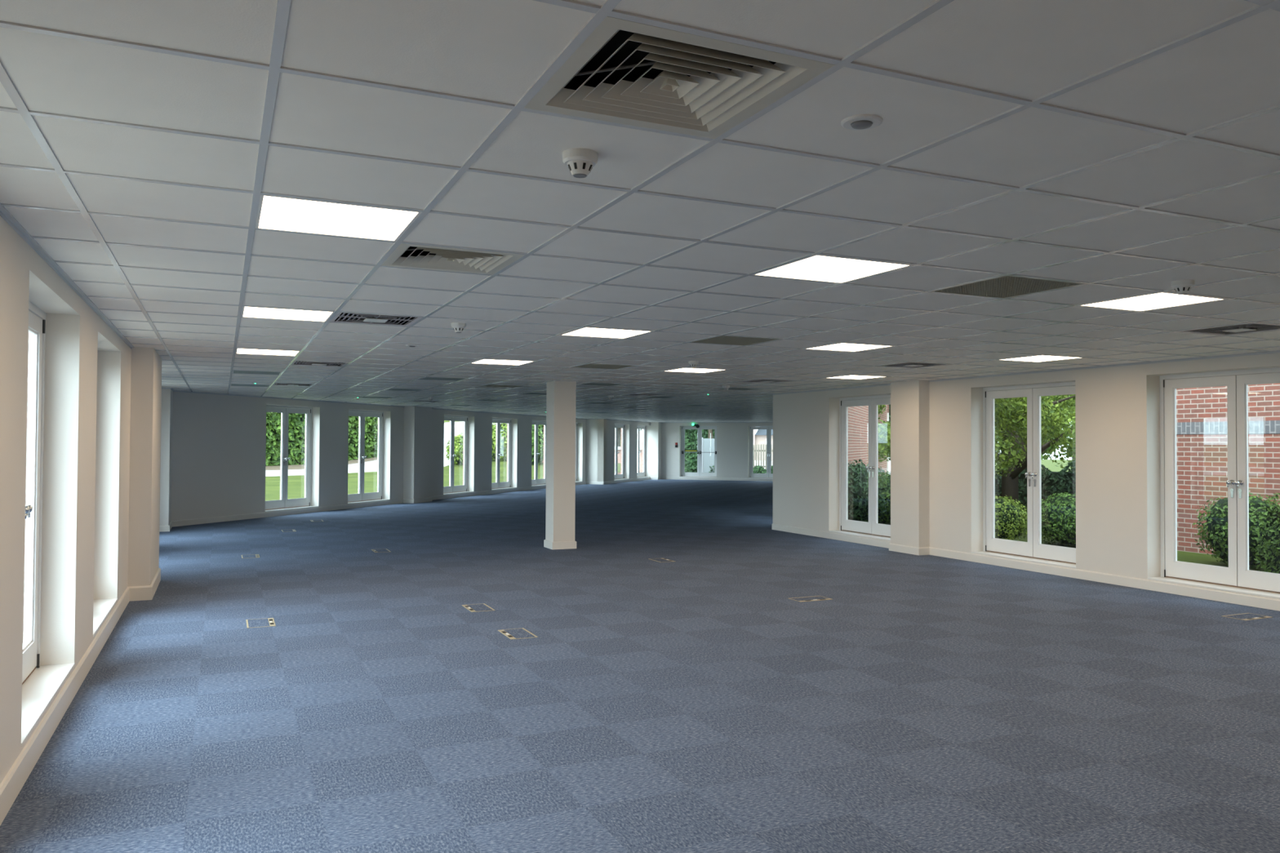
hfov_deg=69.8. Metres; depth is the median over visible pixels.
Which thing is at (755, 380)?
ceiling vent
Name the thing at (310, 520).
box
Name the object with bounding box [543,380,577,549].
column
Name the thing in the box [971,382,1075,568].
window
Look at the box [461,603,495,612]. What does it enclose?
box
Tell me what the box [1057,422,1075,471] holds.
tree
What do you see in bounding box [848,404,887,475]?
wall
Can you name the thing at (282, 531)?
box
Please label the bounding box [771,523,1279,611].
baseboard
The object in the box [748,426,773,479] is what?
window
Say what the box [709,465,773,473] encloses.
hedge
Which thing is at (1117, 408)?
wall
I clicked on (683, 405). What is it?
ceiling light
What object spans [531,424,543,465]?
bush
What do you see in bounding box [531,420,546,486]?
window
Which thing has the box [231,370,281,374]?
ceiling light
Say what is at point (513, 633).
box
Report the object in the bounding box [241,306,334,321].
ceiling light
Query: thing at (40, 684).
window
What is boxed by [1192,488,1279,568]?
round bush
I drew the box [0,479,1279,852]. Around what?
floor
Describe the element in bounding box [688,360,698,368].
smoke detector
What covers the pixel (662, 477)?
baseboard
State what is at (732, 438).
wall
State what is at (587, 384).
ceiling light
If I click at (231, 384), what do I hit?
ceiling light
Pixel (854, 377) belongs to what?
ceiling light
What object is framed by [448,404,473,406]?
ceiling light
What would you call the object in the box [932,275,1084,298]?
ceiling vent
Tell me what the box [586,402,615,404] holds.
ceiling light
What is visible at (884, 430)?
tree
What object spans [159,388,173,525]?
wall
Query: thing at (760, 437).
house
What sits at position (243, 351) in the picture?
ceiling light
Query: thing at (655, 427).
pier
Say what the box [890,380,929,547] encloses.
column
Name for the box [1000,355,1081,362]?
ceiling light
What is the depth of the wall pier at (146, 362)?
8.73 m
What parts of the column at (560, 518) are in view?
baseboard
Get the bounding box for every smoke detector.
[451,322,466,333]
[562,147,598,177]
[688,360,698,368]
[722,385,729,390]
[1170,279,1194,294]
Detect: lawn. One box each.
[265,437,621,501]
[867,458,1266,571]
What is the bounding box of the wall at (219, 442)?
[171,391,586,520]
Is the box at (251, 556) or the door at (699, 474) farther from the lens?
the door at (699, 474)
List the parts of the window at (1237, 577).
door, sill, handle, key plate, handle, key plate, door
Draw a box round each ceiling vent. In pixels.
[272,382,313,386]
[291,360,347,366]
[330,311,422,326]
[380,243,524,275]
[410,400,440,402]
[480,384,521,387]
[524,16,835,138]
[573,364,633,368]
[626,393,662,395]
[690,335,781,345]
[741,379,795,382]
[876,362,950,368]
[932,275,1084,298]
[1181,323,1279,335]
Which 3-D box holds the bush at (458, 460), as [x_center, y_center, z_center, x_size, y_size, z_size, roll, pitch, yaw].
[-8.880,1.165,46.133,1.828,1.755,1.812,1,-1,-24]
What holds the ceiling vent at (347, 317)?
in the ceiling
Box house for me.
[753,429,773,460]
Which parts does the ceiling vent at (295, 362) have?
plate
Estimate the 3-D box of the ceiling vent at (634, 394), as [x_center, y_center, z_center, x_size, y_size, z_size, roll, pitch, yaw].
[0.060,-0.621,16.783,0.604,0.102,0.604,1,-1,-24]
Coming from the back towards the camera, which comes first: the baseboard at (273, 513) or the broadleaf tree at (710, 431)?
the broadleaf tree at (710, 431)
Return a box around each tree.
[617,427,641,446]
[707,429,713,438]
[878,404,890,462]
[888,404,890,460]
[994,394,1075,504]
[995,395,1072,460]
[995,395,1075,471]
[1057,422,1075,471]
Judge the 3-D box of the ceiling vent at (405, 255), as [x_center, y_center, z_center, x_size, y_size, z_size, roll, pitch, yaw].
[-0.921,-0.875,4.470,0.604,0.134,0.604,1,-1,-24]
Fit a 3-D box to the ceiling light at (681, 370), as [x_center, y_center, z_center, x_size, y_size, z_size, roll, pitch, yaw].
[0.661,-0.705,11.123,0.596,0.053,0.596,1,-1,-24]
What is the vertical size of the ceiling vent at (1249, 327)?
0.102 m
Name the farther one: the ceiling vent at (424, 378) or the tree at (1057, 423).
the tree at (1057, 423)
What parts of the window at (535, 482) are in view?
door, door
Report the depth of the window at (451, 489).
25.48 m
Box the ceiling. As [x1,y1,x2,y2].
[0,0,1279,422]
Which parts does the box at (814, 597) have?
carpeted lid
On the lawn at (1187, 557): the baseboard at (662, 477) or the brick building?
the brick building
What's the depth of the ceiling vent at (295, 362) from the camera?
10.54 m
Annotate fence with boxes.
[753,444,773,469]
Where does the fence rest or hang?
on the terrace
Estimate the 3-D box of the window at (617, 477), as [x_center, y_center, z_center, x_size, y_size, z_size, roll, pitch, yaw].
[-0.840,0.977,35.413,0.319,2.151,1.610,0,-1,19]
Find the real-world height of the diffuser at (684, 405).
0.008 m
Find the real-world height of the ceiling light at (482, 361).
0.053 m
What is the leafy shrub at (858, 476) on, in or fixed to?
on the lawn at (1187, 557)
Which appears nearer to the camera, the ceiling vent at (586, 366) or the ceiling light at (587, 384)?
the ceiling vent at (586, 366)
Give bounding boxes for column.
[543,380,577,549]
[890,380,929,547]
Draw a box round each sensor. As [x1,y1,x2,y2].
[406,344,418,346]
[840,114,882,129]
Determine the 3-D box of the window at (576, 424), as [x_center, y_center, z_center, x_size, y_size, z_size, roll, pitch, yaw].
[-2.513,0.920,32.781,0.319,2.151,1.610,0,-1,19]
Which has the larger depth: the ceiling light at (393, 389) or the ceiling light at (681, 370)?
the ceiling light at (393, 389)
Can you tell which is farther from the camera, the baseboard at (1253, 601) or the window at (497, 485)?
the window at (497, 485)
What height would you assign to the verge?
1.128 m
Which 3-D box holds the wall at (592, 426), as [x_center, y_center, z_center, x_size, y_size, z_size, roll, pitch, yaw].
[-1.893,0.899,33.920,1.300,3.050,0.300,0,-1,19]
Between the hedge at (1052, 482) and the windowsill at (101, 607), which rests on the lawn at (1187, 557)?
the hedge at (1052, 482)
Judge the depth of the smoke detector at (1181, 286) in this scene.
4.93 m
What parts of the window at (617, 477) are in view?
door, frame, door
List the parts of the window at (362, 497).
door, sill, door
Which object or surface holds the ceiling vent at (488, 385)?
in the ceiling
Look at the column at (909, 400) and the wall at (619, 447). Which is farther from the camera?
the wall at (619, 447)
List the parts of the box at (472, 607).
carpeted lid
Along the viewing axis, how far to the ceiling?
3.21 m
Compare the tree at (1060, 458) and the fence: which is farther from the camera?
the fence
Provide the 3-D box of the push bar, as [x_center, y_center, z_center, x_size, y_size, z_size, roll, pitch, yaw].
[2.478,1.054,38.437,1.490,0.190,0.073,0,-1,19]
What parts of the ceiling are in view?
edge trim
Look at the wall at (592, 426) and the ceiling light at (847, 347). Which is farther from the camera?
the wall at (592, 426)
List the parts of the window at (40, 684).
handle, handle, door, frame, sill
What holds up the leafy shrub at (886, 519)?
on the lawn at (1187, 557)
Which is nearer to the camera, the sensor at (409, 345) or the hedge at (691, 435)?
the sensor at (409, 345)
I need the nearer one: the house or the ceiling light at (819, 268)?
the ceiling light at (819, 268)
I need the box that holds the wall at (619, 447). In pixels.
[541,446,642,474]
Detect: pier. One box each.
[127,346,161,586]
[649,422,662,479]
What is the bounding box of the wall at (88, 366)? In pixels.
[0,215,131,784]
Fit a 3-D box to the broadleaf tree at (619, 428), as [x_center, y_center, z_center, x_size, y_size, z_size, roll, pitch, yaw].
[-0.355,-1.867,48.556,7.027,9.342,9.222,-1,-1,42]
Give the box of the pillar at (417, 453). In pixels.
[403,406,431,498]
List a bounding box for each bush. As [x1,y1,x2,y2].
[445,432,463,465]
[492,422,506,461]
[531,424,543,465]
[995,495,1027,541]
[1026,492,1075,546]
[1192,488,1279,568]
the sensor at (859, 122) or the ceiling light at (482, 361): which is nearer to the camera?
the sensor at (859, 122)
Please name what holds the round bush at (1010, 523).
on the lawn at (1187, 557)
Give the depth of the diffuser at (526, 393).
16.65 m
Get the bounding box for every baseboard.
[0,568,160,825]
[159,521,172,532]
[171,476,657,527]
[661,476,773,481]
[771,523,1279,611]
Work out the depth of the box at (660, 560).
11.86 m
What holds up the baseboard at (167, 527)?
attached to the wall at (166, 412)
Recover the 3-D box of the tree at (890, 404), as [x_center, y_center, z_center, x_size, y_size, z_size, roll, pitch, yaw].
[15.417,-1.772,51.743,7.910,9.332,9.046,0,-1,17]
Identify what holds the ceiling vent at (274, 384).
in the ceiling
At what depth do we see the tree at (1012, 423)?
16.19 m
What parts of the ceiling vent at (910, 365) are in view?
plate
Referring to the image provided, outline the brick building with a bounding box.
[1176,382,1279,555]
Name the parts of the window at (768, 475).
door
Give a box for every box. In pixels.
[241,554,259,558]
[245,617,275,628]
[281,529,296,532]
[310,520,323,521]
[370,548,391,552]
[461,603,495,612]
[497,627,537,639]
[649,558,675,562]
[788,595,831,602]
[1222,613,1271,620]
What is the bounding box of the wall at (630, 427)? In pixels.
[597,419,649,481]
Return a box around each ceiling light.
[230,383,270,386]
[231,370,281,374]
[235,348,300,355]
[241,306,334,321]
[255,194,422,241]
[361,396,391,398]
[385,388,423,391]
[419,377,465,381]
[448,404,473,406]
[471,359,532,365]
[479,399,510,401]
[520,392,546,395]
[560,327,651,338]
[577,382,626,386]
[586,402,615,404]
[641,395,676,398]
[664,368,724,373]
[683,404,712,406]
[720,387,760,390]
[752,254,911,283]
[804,342,891,351]
[828,375,887,379]
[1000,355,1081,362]
[1078,292,1226,311]
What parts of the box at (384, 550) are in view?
carpeted lid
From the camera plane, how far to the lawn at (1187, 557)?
14.18 m
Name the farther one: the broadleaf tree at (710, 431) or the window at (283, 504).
the broadleaf tree at (710, 431)
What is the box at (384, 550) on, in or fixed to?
on the floor
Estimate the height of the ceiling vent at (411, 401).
0.102 m
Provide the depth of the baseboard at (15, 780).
4.91 m
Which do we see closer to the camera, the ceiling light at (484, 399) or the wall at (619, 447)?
the ceiling light at (484, 399)
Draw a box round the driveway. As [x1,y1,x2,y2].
[265,421,495,476]
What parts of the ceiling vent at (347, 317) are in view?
plate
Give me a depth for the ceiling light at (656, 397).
17.62 m
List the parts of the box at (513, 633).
carpeted lid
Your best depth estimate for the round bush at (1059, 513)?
14.90 m
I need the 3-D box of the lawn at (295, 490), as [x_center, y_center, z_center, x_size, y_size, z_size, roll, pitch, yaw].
[-11.242,0.514,19.368,38.824,2.890,96.256,0,-1,33]
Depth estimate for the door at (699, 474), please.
38.48 m
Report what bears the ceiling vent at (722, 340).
in the ceiling
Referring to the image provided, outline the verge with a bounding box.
[265,457,377,470]
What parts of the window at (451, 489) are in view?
door, sill, door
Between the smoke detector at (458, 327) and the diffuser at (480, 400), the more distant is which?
the diffuser at (480, 400)
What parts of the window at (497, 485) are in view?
door, sill, door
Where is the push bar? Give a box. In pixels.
[681,448,716,453]
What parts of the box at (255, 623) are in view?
carpeted lid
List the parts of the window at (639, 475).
door, frame, door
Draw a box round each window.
[21,300,75,746]
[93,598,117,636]
[265,404,318,511]
[347,409,390,504]
[443,414,473,494]
[491,417,516,490]
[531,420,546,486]
[575,422,580,482]
[614,423,629,480]
[636,425,648,478]
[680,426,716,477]
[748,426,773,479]
[828,394,890,541]
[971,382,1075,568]
[1147,367,1279,599]
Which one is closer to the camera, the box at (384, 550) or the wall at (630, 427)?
the box at (384, 550)
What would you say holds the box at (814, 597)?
on the floor
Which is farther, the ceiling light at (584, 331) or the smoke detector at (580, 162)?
the ceiling light at (584, 331)
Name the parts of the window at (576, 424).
door, frame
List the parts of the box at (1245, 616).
carpeted lid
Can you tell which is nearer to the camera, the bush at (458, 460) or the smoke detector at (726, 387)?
the smoke detector at (726, 387)
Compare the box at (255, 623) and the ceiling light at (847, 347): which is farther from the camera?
the ceiling light at (847, 347)
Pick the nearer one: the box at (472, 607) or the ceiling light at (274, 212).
the ceiling light at (274, 212)
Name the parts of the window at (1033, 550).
door, sill, handle, handle, door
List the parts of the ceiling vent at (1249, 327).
plate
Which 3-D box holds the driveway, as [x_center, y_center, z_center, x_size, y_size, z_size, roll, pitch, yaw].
[-19.776,0.094,44.079,18.276,4.050,92.029,0,-1,23]
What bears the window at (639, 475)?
in the wall at (630, 427)
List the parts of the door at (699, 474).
door, sill, door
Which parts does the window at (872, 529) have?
door, sill, door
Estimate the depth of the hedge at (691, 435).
48.08 m
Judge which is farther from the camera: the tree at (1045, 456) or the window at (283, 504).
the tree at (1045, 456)
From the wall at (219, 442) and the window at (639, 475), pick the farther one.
the window at (639, 475)
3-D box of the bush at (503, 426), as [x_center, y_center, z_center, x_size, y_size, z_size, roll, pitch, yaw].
[-6.847,0.780,45.496,2.997,2.235,2.506,1,-1,-24]
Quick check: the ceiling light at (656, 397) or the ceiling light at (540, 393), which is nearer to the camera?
the ceiling light at (540, 393)
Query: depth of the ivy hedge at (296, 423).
47.45 m
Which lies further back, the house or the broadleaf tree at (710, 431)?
the house
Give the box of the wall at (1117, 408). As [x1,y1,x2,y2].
[773,352,1279,599]
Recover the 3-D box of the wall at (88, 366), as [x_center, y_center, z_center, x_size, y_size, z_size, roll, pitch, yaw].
[-2.732,-1.233,3.732,0.330,6.400,13.350,1,-1,-24]
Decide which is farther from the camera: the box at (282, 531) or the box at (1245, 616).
the box at (282, 531)
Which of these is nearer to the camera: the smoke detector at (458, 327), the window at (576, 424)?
the smoke detector at (458, 327)
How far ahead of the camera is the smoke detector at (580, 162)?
2.79 m
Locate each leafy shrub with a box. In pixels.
[848,458,890,522]
[864,471,890,524]
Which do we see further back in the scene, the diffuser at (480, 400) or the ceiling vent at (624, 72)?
the diffuser at (480, 400)
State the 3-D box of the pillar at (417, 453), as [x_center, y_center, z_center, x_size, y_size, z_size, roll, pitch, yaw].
[-5.645,0.657,23.158,0.400,2.900,0.800,0,-1,19]
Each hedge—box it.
[265,408,377,466]
[684,429,714,472]
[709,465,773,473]
[995,459,1075,522]
[1253,493,1279,573]
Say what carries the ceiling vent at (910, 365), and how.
in the ceiling
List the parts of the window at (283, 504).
door, sill, door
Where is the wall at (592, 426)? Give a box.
[586,419,606,481]
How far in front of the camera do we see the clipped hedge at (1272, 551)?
11.49 m
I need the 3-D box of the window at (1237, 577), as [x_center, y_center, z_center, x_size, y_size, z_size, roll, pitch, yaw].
[5.830,0.523,9.024,0.324,2.153,1.610,1,-1,-24]
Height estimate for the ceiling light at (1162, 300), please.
0.053 m
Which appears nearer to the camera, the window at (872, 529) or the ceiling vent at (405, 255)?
the ceiling vent at (405, 255)
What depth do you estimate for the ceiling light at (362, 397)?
18.47 m
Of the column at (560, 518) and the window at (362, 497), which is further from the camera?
the window at (362, 497)
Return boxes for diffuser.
[480,400,508,400]
[520,392,546,394]
[684,404,710,405]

